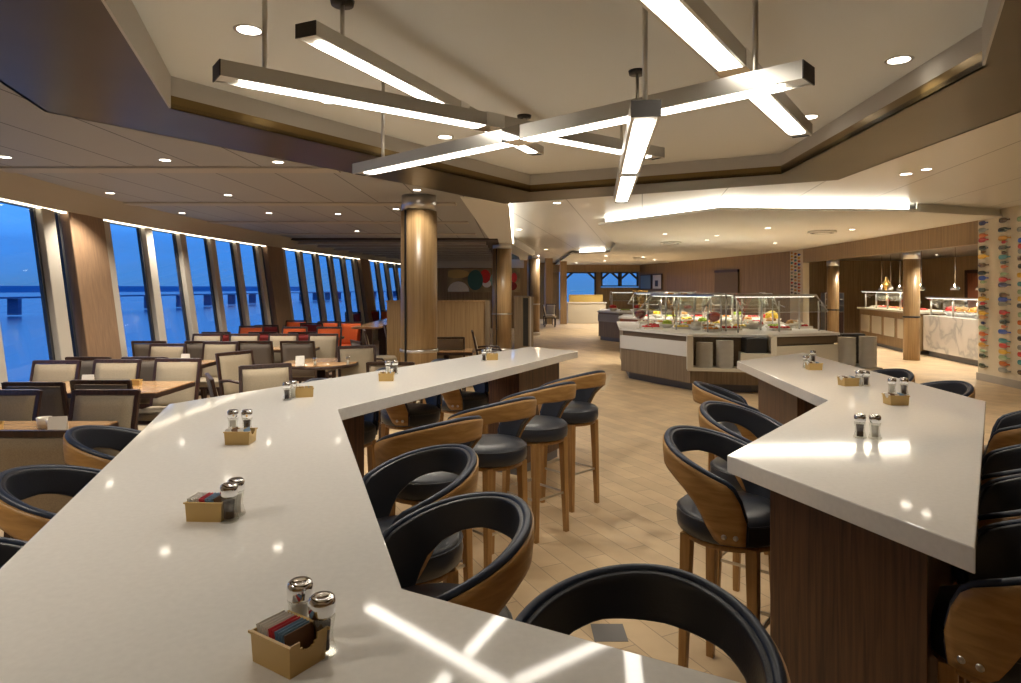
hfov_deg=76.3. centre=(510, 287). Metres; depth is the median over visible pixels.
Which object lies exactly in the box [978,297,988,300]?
ornament
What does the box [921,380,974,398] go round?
bar stool
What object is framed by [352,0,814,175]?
lamp
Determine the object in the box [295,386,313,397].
caddy
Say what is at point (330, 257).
trim
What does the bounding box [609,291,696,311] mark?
sneeze guard
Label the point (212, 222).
trim
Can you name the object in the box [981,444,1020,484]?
bar stool
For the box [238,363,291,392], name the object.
dining chair
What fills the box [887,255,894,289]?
heat lamp
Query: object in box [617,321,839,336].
island countertop
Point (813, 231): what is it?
ceiling vent
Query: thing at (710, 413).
bar stool
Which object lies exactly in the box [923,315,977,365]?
counter
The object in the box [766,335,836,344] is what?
open shelf
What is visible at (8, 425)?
dining table
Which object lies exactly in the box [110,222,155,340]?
window
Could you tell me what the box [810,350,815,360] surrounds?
pepper shaker
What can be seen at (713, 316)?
glass goblet
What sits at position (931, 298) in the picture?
sneeze guard
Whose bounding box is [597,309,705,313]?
island countertop
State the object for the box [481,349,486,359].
pepper shaker
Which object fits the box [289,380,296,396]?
salt shaker
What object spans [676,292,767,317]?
sneeze guard
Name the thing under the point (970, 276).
door
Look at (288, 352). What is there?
dining chair
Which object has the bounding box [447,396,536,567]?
bar stool
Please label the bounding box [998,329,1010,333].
ornament
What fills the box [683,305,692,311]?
bowl
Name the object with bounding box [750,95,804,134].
diffuser
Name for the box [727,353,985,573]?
countertop
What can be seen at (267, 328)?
dining chair
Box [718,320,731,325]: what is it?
bowl
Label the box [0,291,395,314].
bridge
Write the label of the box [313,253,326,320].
trim
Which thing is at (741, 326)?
food tray
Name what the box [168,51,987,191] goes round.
trim
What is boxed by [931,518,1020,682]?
bar stool
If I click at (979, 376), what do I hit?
baseboard
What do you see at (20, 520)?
bar stool
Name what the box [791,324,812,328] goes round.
food tray
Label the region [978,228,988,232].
ornament
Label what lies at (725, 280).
door
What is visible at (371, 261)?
window
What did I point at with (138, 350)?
dining chair
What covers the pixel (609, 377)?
trim
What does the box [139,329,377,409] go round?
wall
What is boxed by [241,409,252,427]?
pepper shaker
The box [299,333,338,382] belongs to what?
dining chair
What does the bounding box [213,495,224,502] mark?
packet
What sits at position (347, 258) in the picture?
window
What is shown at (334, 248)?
trim
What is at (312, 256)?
window
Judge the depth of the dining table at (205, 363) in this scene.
8.03 m
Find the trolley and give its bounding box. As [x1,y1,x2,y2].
[855,364,882,370]
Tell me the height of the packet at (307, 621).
0.051 m
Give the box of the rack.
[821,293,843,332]
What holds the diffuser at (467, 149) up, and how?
attached to the lamp at (798, 74)
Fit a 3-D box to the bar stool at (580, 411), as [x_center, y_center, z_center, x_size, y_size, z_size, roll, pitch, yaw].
[0.480,1.147,5.040,0.554,1.044,0.505,0,0,-44]
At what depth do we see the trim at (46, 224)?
7.50 m
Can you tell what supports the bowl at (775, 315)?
on the island countertop
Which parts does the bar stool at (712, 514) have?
leg, edge trim, leg, seat, seat frame, leg, leg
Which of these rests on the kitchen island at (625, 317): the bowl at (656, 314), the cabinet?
the bowl at (656, 314)
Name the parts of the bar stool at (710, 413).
leg, seat, leg, edge trim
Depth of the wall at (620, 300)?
35.00 m
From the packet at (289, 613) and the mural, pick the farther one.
the mural
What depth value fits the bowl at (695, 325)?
11.38 m
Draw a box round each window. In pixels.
[0,200,54,359]
[54,212,78,356]
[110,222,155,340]
[152,229,189,343]
[186,235,218,331]
[215,239,243,325]
[239,243,264,324]
[261,246,272,324]
[286,250,305,319]
[303,252,321,320]
[319,254,335,320]
[333,256,349,323]
[347,258,358,311]
[357,259,365,323]
[371,261,381,312]
[379,262,388,299]
[388,263,397,299]
[567,272,595,294]
[601,272,619,286]
[620,272,638,286]
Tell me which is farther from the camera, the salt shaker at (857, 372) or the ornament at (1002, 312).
the ornament at (1002, 312)
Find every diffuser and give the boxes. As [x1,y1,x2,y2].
[238,80,482,127]
[314,42,441,102]
[364,143,513,173]
[486,132,536,152]
[523,84,784,141]
[543,138,651,157]
[616,177,634,201]
[623,121,653,172]
[642,0,739,69]
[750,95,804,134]
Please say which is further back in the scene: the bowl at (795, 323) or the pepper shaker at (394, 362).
the bowl at (795, 323)
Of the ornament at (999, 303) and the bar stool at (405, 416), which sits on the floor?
the bar stool at (405, 416)
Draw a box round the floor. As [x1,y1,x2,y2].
[0,319,1020,682]
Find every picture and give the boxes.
[640,274,651,289]
[652,274,661,289]
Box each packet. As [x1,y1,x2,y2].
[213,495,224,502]
[256,610,284,632]
[259,611,287,633]
[262,612,290,634]
[265,614,293,636]
[268,615,296,637]
[271,616,299,639]
[274,617,302,640]
[277,619,305,642]
[281,620,309,643]
[284,621,314,648]
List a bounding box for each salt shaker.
[227,409,238,427]
[227,477,244,513]
[286,576,312,616]
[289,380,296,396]
[385,360,390,371]
[803,355,808,366]
[855,370,862,384]
[869,414,880,437]
[887,377,896,392]
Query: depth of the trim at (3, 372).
6.40 m
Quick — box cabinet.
[514,296,532,348]
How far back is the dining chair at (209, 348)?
8.76 m
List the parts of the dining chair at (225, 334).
frame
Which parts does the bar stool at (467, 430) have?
leg, seat frame, seat, edge trim, leg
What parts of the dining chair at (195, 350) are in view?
frame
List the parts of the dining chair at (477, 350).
frame, armrest, armrest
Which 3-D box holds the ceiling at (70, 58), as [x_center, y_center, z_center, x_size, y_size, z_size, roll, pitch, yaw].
[0.215,-1.125,3.979,6.302,0.030,9.159,0,0,0]
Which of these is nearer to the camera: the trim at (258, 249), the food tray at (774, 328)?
the food tray at (774, 328)
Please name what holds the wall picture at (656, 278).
attached to the wall at (770, 272)
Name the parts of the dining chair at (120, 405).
frame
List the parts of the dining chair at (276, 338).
frame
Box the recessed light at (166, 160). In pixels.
[158,159,171,161]
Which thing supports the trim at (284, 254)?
attached to the wall at (375, 330)
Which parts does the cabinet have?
door, edge panel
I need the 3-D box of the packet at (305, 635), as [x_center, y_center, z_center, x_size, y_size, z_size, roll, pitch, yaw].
[-0.344,0.586,1.067,0.015,0.051,0.056,0,0,33]
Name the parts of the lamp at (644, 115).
rod, rod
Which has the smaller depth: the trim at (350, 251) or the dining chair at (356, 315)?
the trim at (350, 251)
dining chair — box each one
[0,389,42,420]
[0,430,71,538]
[1,382,68,417]
[29,360,81,407]
[65,357,111,379]
[68,389,140,456]
[69,380,146,430]
[92,359,141,379]
[121,357,167,408]
[131,341,166,356]
[138,358,201,423]
[148,343,186,357]
[184,341,205,397]
[191,333,222,397]
[199,341,238,398]
[201,332,230,340]
[204,373,217,397]
[215,350,254,395]
[229,333,259,343]
[238,326,263,332]
[238,341,274,368]
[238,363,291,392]
[248,332,277,343]
[254,325,278,332]
[268,333,298,367]
[280,341,316,380]
[282,327,307,332]
[285,320,306,326]
[288,332,316,343]
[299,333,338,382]
[300,323,322,331]
[316,327,341,377]
[317,321,338,326]
[337,345,382,422]
[340,322,362,345]
[345,312,360,323]
[350,340,397,365]
[363,329,396,365]
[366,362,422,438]
[371,310,379,321]
[378,310,386,340]
[383,324,386,340]
[437,337,465,390]
[471,330,501,354]
[542,305,555,326]
[543,304,555,324]
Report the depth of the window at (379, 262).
23.30 m
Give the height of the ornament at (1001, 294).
0.083 m
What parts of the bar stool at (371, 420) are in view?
edge trim, seat, leg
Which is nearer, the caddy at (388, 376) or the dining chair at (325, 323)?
the caddy at (388, 376)
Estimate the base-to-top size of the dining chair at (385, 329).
0.945 m
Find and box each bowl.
[609,305,617,310]
[652,311,660,317]
[660,319,673,327]
[678,312,688,316]
[681,317,692,321]
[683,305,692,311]
[688,321,703,329]
[698,317,706,324]
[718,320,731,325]
[730,317,740,324]
[743,317,753,323]
[745,321,759,328]
[763,310,781,321]
[764,317,776,324]
[784,319,796,327]
[790,320,803,325]
[943,306,956,315]
[954,306,968,316]
[965,307,976,317]
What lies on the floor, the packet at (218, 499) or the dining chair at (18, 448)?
the dining chair at (18, 448)
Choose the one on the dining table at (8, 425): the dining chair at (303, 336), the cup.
the cup
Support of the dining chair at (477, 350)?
on the floor
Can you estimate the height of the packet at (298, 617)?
0.051 m
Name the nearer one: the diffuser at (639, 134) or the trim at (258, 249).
the diffuser at (639, 134)
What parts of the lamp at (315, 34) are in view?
rod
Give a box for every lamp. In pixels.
[212,0,663,159]
[295,0,543,155]
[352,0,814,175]
[611,292,689,292]
[613,7,660,202]
[636,0,811,137]
[650,294,713,296]
[690,294,771,295]
[732,295,816,296]
[861,291,902,292]
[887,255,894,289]
[896,285,902,290]
[920,251,925,290]
[925,297,977,299]
[950,247,960,289]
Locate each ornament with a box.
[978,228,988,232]
[978,238,988,242]
[978,254,988,258]
[978,263,988,266]
[978,271,988,274]
[978,276,988,279]
[978,288,988,291]
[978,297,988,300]
[978,306,988,309]
[978,311,988,314]
[978,325,988,329]
[978,342,988,346]
[979,233,987,237]
[979,353,987,357]
[979,363,987,367]
[998,227,1010,231]
[998,236,1010,240]
[998,245,1010,249]
[998,255,1010,259]
[998,277,1010,281]
[998,283,1010,286]
[998,297,1010,301]
[998,302,1010,305]
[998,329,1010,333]
[998,338,1010,342]
[998,349,1010,353]
[998,355,1010,359]
[998,367,1010,372]
[999,218,1009,222]
[999,293,1009,296]
[999,310,1009,314]
[999,319,1009,323]
[999,343,1009,347]
[999,361,1009,365]
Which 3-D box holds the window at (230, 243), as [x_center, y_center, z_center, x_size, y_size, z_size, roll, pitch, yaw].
[-5.418,0.145,12.560,0.404,2.150,0.780,0,0,0]
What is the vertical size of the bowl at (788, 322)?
0.159 m
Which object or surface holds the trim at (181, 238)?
attached to the wall at (375, 330)
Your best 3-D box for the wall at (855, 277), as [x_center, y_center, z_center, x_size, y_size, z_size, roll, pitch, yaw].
[11.614,0.320,22.700,3.973,2.700,0.200,0,0,0]
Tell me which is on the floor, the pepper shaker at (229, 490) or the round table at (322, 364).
the round table at (322, 364)
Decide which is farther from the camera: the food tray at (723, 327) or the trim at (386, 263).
the trim at (386, 263)
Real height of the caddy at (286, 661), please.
0.052 m
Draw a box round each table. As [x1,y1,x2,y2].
[0,381,194,422]
[2,421,118,429]
[138,360,215,424]
[273,347,319,352]
[283,358,357,377]
[351,318,386,354]
[437,348,474,358]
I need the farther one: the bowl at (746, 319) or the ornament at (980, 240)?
the bowl at (746, 319)
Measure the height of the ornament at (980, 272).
0.083 m
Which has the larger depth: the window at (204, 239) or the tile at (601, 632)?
the window at (204, 239)
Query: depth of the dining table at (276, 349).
9.88 m
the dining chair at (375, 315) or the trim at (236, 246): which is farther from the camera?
the dining chair at (375, 315)
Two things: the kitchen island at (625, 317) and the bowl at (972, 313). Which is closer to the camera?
the bowl at (972, 313)
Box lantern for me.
[882,277,891,305]
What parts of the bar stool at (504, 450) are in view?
leg, edge trim, leg, seat, seat frame, leg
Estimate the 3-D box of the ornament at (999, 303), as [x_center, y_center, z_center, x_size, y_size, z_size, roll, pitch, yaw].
[8.446,0.274,11.114,0.030,0.083,0.316,0,0,5]
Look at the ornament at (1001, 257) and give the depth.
11.14 m
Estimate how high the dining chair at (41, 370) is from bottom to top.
0.945 m
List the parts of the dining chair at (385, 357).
frame, seat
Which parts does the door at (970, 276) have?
panel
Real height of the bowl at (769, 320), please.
0.159 m
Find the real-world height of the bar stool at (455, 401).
1.044 m
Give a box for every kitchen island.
[597,309,705,341]
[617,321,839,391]
[618,314,759,322]
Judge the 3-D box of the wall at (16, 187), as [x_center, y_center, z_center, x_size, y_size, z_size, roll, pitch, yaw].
[-4.625,-1.075,14.712,2.077,0.290,24.609,0,0,1]
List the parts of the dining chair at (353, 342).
frame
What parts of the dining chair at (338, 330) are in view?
frame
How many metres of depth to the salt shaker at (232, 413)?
2.77 m
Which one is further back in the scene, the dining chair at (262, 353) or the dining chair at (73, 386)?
the dining chair at (262, 353)
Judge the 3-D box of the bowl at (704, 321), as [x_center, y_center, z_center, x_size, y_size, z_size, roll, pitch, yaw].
[3.840,0.660,13.000,0.260,0.159,0.260,0,0,0]
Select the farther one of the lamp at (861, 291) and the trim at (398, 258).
the trim at (398, 258)
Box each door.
[714,269,738,314]
[964,270,977,308]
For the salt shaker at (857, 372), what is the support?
on the bar table at (866, 532)
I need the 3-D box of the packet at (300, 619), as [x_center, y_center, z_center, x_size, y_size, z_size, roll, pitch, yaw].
[-0.364,0.586,1.080,0.015,0.051,0.056,0,0,33]
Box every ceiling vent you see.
[661,241,680,244]
[807,230,836,233]
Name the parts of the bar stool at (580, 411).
leg, leg, edge trim, seat, seat frame, leg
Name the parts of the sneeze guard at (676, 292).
glass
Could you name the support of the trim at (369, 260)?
attached to the wall at (375, 330)
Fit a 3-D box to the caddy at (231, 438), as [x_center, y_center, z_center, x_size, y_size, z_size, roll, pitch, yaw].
[-1.081,0.594,2.603,0.106,0.052,0.082,0,0,0]
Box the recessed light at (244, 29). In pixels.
[233,24,261,35]
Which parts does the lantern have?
globe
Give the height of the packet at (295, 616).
0.051 m
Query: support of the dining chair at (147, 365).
on the floor
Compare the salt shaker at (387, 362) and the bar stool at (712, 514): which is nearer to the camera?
the bar stool at (712, 514)
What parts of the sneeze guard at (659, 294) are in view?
post, post, rail, post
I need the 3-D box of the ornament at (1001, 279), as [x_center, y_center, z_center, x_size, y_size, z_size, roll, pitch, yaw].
[8.446,-0.145,11.114,0.030,0.083,0.294,0,0,5]
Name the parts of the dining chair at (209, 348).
seat rail, seat, frame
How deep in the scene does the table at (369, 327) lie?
14.45 m
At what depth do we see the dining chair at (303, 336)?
10.75 m
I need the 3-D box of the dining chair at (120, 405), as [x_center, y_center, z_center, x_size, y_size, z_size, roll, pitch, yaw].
[-2.881,1.198,4.372,0.482,0.945,0.561,0,0,0]
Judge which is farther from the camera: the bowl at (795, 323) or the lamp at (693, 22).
the bowl at (795, 323)
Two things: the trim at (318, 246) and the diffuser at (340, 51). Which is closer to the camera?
the diffuser at (340, 51)
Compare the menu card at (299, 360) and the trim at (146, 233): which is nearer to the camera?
the menu card at (299, 360)
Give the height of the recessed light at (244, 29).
0.004 m
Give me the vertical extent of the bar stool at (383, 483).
1.044 m
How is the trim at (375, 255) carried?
attached to the wall at (16, 187)
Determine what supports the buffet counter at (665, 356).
on the floor
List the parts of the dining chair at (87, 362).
frame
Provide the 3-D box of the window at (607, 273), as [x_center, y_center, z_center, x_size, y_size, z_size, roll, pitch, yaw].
[5.380,-0.474,35.070,1.106,0.787,0.120,0,0,0]
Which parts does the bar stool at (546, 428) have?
leg, leg, leg, edge trim, seat, seat frame, leg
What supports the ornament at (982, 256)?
attached to the wall at (994, 269)
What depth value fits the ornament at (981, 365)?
11.69 m
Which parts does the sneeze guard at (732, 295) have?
post, rail, post, post, post, post, rail, post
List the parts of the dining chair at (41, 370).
frame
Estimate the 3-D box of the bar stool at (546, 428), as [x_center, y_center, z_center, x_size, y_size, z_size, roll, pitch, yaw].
[0.190,1.147,4.449,0.554,1.044,0.505,0,0,-44]
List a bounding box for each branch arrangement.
[632,290,647,308]
[664,293,686,323]
[737,297,751,319]
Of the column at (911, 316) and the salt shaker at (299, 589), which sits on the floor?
the column at (911, 316)
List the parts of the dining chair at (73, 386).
seat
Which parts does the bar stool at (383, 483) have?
edge trim, seat, seat frame, leg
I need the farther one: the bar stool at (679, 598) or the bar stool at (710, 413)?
the bar stool at (710, 413)
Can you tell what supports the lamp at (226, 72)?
hanging from the ceiling at (541, 59)
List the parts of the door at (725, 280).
frame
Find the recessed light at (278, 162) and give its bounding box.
[271,161,284,163]
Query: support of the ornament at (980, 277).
attached to the wall at (994, 269)
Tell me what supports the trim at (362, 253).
attached to the wall at (16, 187)
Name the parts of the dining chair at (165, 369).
seat rail, seat, frame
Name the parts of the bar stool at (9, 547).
edge trim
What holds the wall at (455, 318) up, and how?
on the floor
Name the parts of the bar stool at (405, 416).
leg, edge trim, seat, seat frame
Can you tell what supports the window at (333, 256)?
in the wall at (375, 330)
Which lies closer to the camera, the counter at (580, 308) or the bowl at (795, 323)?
the bowl at (795, 323)
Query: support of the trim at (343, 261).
attached to the wall at (375, 330)
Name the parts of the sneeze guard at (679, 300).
post, post, post, glass, post, post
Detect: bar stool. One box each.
[0,464,100,540]
[0,537,27,567]
[63,425,140,469]
[302,378,379,471]
[362,444,478,584]
[374,415,482,581]
[376,367,441,506]
[382,491,533,618]
[431,359,488,433]
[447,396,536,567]
[499,381,575,543]
[515,563,790,682]
[538,370,605,512]
[663,425,769,667]
[692,381,767,554]
[698,401,782,591]
[873,368,914,382]
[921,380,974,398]
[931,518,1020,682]
[951,473,1020,682]
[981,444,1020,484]
[983,410,1020,456]
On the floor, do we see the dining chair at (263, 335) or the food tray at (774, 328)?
the dining chair at (263, 335)
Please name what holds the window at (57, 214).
in the wall at (375, 330)
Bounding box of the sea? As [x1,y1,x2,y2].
[0,291,396,381]
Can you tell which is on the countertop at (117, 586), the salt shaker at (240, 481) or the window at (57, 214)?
the salt shaker at (240, 481)
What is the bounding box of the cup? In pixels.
[36,416,51,429]
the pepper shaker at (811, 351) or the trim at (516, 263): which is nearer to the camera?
the pepper shaker at (811, 351)
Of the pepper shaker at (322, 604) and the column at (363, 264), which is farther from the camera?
the column at (363, 264)
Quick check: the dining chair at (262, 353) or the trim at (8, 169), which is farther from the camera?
the dining chair at (262, 353)
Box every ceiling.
[0,0,1020,203]
[0,82,534,259]
[132,0,987,174]
[511,112,1020,262]
[555,207,1001,264]
[840,245,977,260]
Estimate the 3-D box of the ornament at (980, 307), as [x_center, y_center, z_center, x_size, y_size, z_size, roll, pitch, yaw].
[8.496,0.359,11.675,0.030,0.083,0.271,0,0,5]
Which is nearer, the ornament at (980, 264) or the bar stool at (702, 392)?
the bar stool at (702, 392)
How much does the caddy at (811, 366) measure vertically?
0.052 m
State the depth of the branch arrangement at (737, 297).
13.30 m
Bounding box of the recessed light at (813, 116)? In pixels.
[805,114,819,119]
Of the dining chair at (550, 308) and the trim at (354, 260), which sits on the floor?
the dining chair at (550, 308)
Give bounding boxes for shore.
[0,286,299,291]
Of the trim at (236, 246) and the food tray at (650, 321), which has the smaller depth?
the trim at (236, 246)
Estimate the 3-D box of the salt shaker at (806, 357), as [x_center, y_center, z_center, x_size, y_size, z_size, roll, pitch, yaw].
[2.290,0.570,5.037,0.052,0.099,0.050,0,0,-12]
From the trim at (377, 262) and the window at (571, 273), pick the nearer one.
the trim at (377, 262)
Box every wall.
[0,171,400,263]
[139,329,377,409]
[386,300,489,365]
[437,254,526,327]
[540,263,638,318]
[639,252,789,322]
[790,205,1020,380]
[809,261,901,332]
[902,255,977,309]
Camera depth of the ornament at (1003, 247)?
11.12 m
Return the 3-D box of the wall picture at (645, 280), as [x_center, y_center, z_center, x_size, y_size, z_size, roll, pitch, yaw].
[7.051,-0.310,33.868,0.060,0.780,1.400,0,0,-11]
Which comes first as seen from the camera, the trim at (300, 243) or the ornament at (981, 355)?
the ornament at (981, 355)
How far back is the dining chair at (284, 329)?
12.17 m
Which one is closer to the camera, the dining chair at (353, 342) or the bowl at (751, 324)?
the dining chair at (353, 342)
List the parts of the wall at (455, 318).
rail, post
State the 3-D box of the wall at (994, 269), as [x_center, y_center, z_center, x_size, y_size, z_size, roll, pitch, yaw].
[8.815,0.150,13.950,0.199,3.040,15.980,0,0,5]
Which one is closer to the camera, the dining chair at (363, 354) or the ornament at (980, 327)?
the dining chair at (363, 354)
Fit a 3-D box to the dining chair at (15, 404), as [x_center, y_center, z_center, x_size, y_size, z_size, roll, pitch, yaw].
[-3.583,1.198,4.372,0.482,0.945,0.561,0,0,0]
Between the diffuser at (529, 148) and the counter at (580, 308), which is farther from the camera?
the counter at (580, 308)
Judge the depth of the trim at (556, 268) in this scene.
34.60 m
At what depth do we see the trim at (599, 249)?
23.16 m
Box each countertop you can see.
[0,347,740,682]
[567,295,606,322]
[567,302,606,302]
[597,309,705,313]
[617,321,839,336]
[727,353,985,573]
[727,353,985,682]
[857,307,944,313]
[857,307,945,354]
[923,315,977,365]
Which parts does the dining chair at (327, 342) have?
frame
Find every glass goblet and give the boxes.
[634,310,645,321]
[709,312,719,321]
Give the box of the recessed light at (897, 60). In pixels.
[884,55,913,64]
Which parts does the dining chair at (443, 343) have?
frame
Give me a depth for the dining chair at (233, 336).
10.32 m
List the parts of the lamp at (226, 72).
rod, rod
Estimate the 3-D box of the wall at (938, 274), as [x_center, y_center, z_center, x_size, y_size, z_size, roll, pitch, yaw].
[13.700,0.320,16.500,0.200,2.700,15.000,0,0,0]
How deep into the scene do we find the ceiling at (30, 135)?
7.35 m
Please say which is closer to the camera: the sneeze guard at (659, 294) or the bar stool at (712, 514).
the bar stool at (712, 514)
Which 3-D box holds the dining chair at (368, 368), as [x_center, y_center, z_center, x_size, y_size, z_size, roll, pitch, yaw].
[-1.179,1.198,6.646,0.542,0.945,0.561,0,0,0]
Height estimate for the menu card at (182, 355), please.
0.120 m
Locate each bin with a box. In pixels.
[741,337,767,352]
[838,333,865,363]
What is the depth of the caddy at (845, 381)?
4.10 m
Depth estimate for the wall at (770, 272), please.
25.17 m
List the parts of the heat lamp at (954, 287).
lamp shade, cord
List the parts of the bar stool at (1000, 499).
seat, edge trim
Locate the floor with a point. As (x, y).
(634, 520)
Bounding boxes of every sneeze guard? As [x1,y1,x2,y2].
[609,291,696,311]
[627,292,675,317]
[639,293,726,331]
[673,293,777,324]
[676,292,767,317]
[720,294,827,332]
[861,291,902,309]
[925,297,977,318]
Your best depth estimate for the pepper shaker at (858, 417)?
2.67 m
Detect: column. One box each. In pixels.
[400,193,437,403]
[492,243,511,352]
[527,255,539,335]
[827,259,839,342]
[902,251,920,360]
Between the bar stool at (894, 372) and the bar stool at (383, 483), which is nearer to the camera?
the bar stool at (383, 483)
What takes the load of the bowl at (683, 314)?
on the kitchen island at (625, 317)
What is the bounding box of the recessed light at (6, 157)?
[0,156,12,158]
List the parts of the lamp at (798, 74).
rod, rod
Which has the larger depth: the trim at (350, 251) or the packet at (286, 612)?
the trim at (350, 251)
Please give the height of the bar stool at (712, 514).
1.044 m
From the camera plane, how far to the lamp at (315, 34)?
3.09 m
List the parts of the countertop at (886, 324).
cream panel, cream panel, cream panel, cream panel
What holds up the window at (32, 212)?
in the wall at (375, 330)
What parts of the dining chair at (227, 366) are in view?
armrest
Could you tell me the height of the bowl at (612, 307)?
0.208 m
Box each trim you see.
[0,80,1020,203]
[0,166,340,172]
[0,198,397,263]
[0,325,7,386]
[35,208,73,359]
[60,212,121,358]
[101,0,1004,184]
[104,221,127,356]
[122,202,456,205]
[140,228,166,340]
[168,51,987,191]
[176,233,198,343]
[207,221,468,223]
[207,238,227,331]
[233,242,250,325]
[255,245,271,324]
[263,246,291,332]
[267,233,475,234]
[283,249,293,319]
[291,238,498,252]
[297,251,311,322]
[298,242,485,244]
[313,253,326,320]
[317,245,487,247]
[328,255,340,324]
[334,248,488,249]
[341,257,353,323]
[349,250,490,252]
[352,258,364,323]
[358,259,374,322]
[362,253,491,254]
[369,260,376,311]
[375,255,491,256]
[375,261,385,311]
[383,259,523,267]
[385,262,392,299]
[386,257,491,257]
[394,263,400,299]
[398,258,491,259]
[437,260,491,260]
[510,203,512,238]
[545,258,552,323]
[553,265,639,271]
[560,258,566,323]
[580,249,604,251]
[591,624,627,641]
[600,374,612,389]
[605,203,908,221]
[916,204,999,213]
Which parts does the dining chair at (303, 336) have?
frame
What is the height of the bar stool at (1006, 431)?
1.044 m
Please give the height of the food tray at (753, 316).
0.079 m
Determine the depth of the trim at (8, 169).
6.31 m
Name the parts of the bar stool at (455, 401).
leg, seat frame, edge trim, seat, leg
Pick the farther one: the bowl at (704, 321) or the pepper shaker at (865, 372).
the bowl at (704, 321)
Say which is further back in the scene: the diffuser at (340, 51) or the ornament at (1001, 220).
the ornament at (1001, 220)
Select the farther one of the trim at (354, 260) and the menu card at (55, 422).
the trim at (354, 260)
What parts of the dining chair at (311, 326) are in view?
frame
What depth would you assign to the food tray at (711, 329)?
11.04 m
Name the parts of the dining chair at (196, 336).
frame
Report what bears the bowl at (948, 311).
on the counter at (955, 338)
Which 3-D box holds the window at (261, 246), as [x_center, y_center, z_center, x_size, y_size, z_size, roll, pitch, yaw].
[-5.322,0.145,14.215,0.379,2.150,0.170,0,0,0]
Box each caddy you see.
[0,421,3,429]
[130,379,141,385]
[183,498,228,521]
[223,428,257,444]
[248,610,329,679]
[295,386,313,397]
[378,372,394,380]
[486,353,497,359]
[804,362,822,369]
[837,376,859,385]
[881,393,909,404]
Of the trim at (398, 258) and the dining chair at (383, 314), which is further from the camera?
the trim at (398, 258)
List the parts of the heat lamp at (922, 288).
cord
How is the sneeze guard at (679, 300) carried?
on the island countertop
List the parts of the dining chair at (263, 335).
frame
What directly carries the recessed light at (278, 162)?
in the ceiling at (30, 135)
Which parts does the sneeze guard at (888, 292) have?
post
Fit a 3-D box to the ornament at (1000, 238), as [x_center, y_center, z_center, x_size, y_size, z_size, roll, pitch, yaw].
[8.446,-0.855,11.114,0.030,0.083,0.316,0,0,5]
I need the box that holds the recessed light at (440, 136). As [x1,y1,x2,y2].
[436,135,453,138]
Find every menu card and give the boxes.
[47,416,67,429]
[81,375,94,384]
[181,354,189,357]
[295,356,304,365]
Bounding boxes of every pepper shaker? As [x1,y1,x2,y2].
[220,482,237,519]
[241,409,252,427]
[283,382,290,398]
[308,591,335,651]
[392,360,397,372]
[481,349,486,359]
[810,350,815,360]
[854,413,865,436]
[862,370,869,384]
[899,377,908,393]
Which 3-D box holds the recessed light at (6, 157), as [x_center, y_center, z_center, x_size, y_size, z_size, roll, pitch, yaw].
[-4.511,-1.167,5.800,0.117,0.004,0.117,0,0,0]
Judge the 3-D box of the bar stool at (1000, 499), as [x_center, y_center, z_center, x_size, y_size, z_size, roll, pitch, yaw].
[1.782,1.147,2.262,0.505,1.044,0.554,0,0,39]
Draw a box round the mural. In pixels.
[447,269,519,291]
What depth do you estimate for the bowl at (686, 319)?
13.41 m
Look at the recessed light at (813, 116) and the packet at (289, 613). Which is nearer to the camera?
the packet at (289, 613)
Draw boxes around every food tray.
[636,320,654,323]
[641,325,662,329]
[672,325,689,328]
[702,324,716,327]
[702,327,720,331]
[718,326,741,330]
[733,324,747,327]
[744,315,758,317]
[766,326,791,330]
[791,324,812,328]
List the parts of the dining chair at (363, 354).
frame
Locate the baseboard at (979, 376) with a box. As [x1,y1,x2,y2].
[976,372,1020,388]
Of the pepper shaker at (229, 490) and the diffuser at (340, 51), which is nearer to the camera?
the pepper shaker at (229, 490)
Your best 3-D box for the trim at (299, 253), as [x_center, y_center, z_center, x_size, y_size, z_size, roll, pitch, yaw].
[-5.157,0.145,16.265,0.422,2.150,0.190,0,0,0]
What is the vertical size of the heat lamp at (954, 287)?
1.000 m
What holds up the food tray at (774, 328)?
on the island countertop
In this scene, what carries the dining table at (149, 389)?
on the floor
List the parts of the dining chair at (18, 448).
leg, frame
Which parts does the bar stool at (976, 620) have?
leg, seat frame, leg, seat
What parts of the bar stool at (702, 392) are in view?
leg, edge trim, seat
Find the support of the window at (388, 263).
in the wall at (375, 330)
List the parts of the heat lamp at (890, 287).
cord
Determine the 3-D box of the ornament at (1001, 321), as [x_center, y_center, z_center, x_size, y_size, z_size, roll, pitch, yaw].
[8.446,0.581,11.114,0.030,0.083,0.248,0,0,5]
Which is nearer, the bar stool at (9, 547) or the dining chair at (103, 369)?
the bar stool at (9, 547)

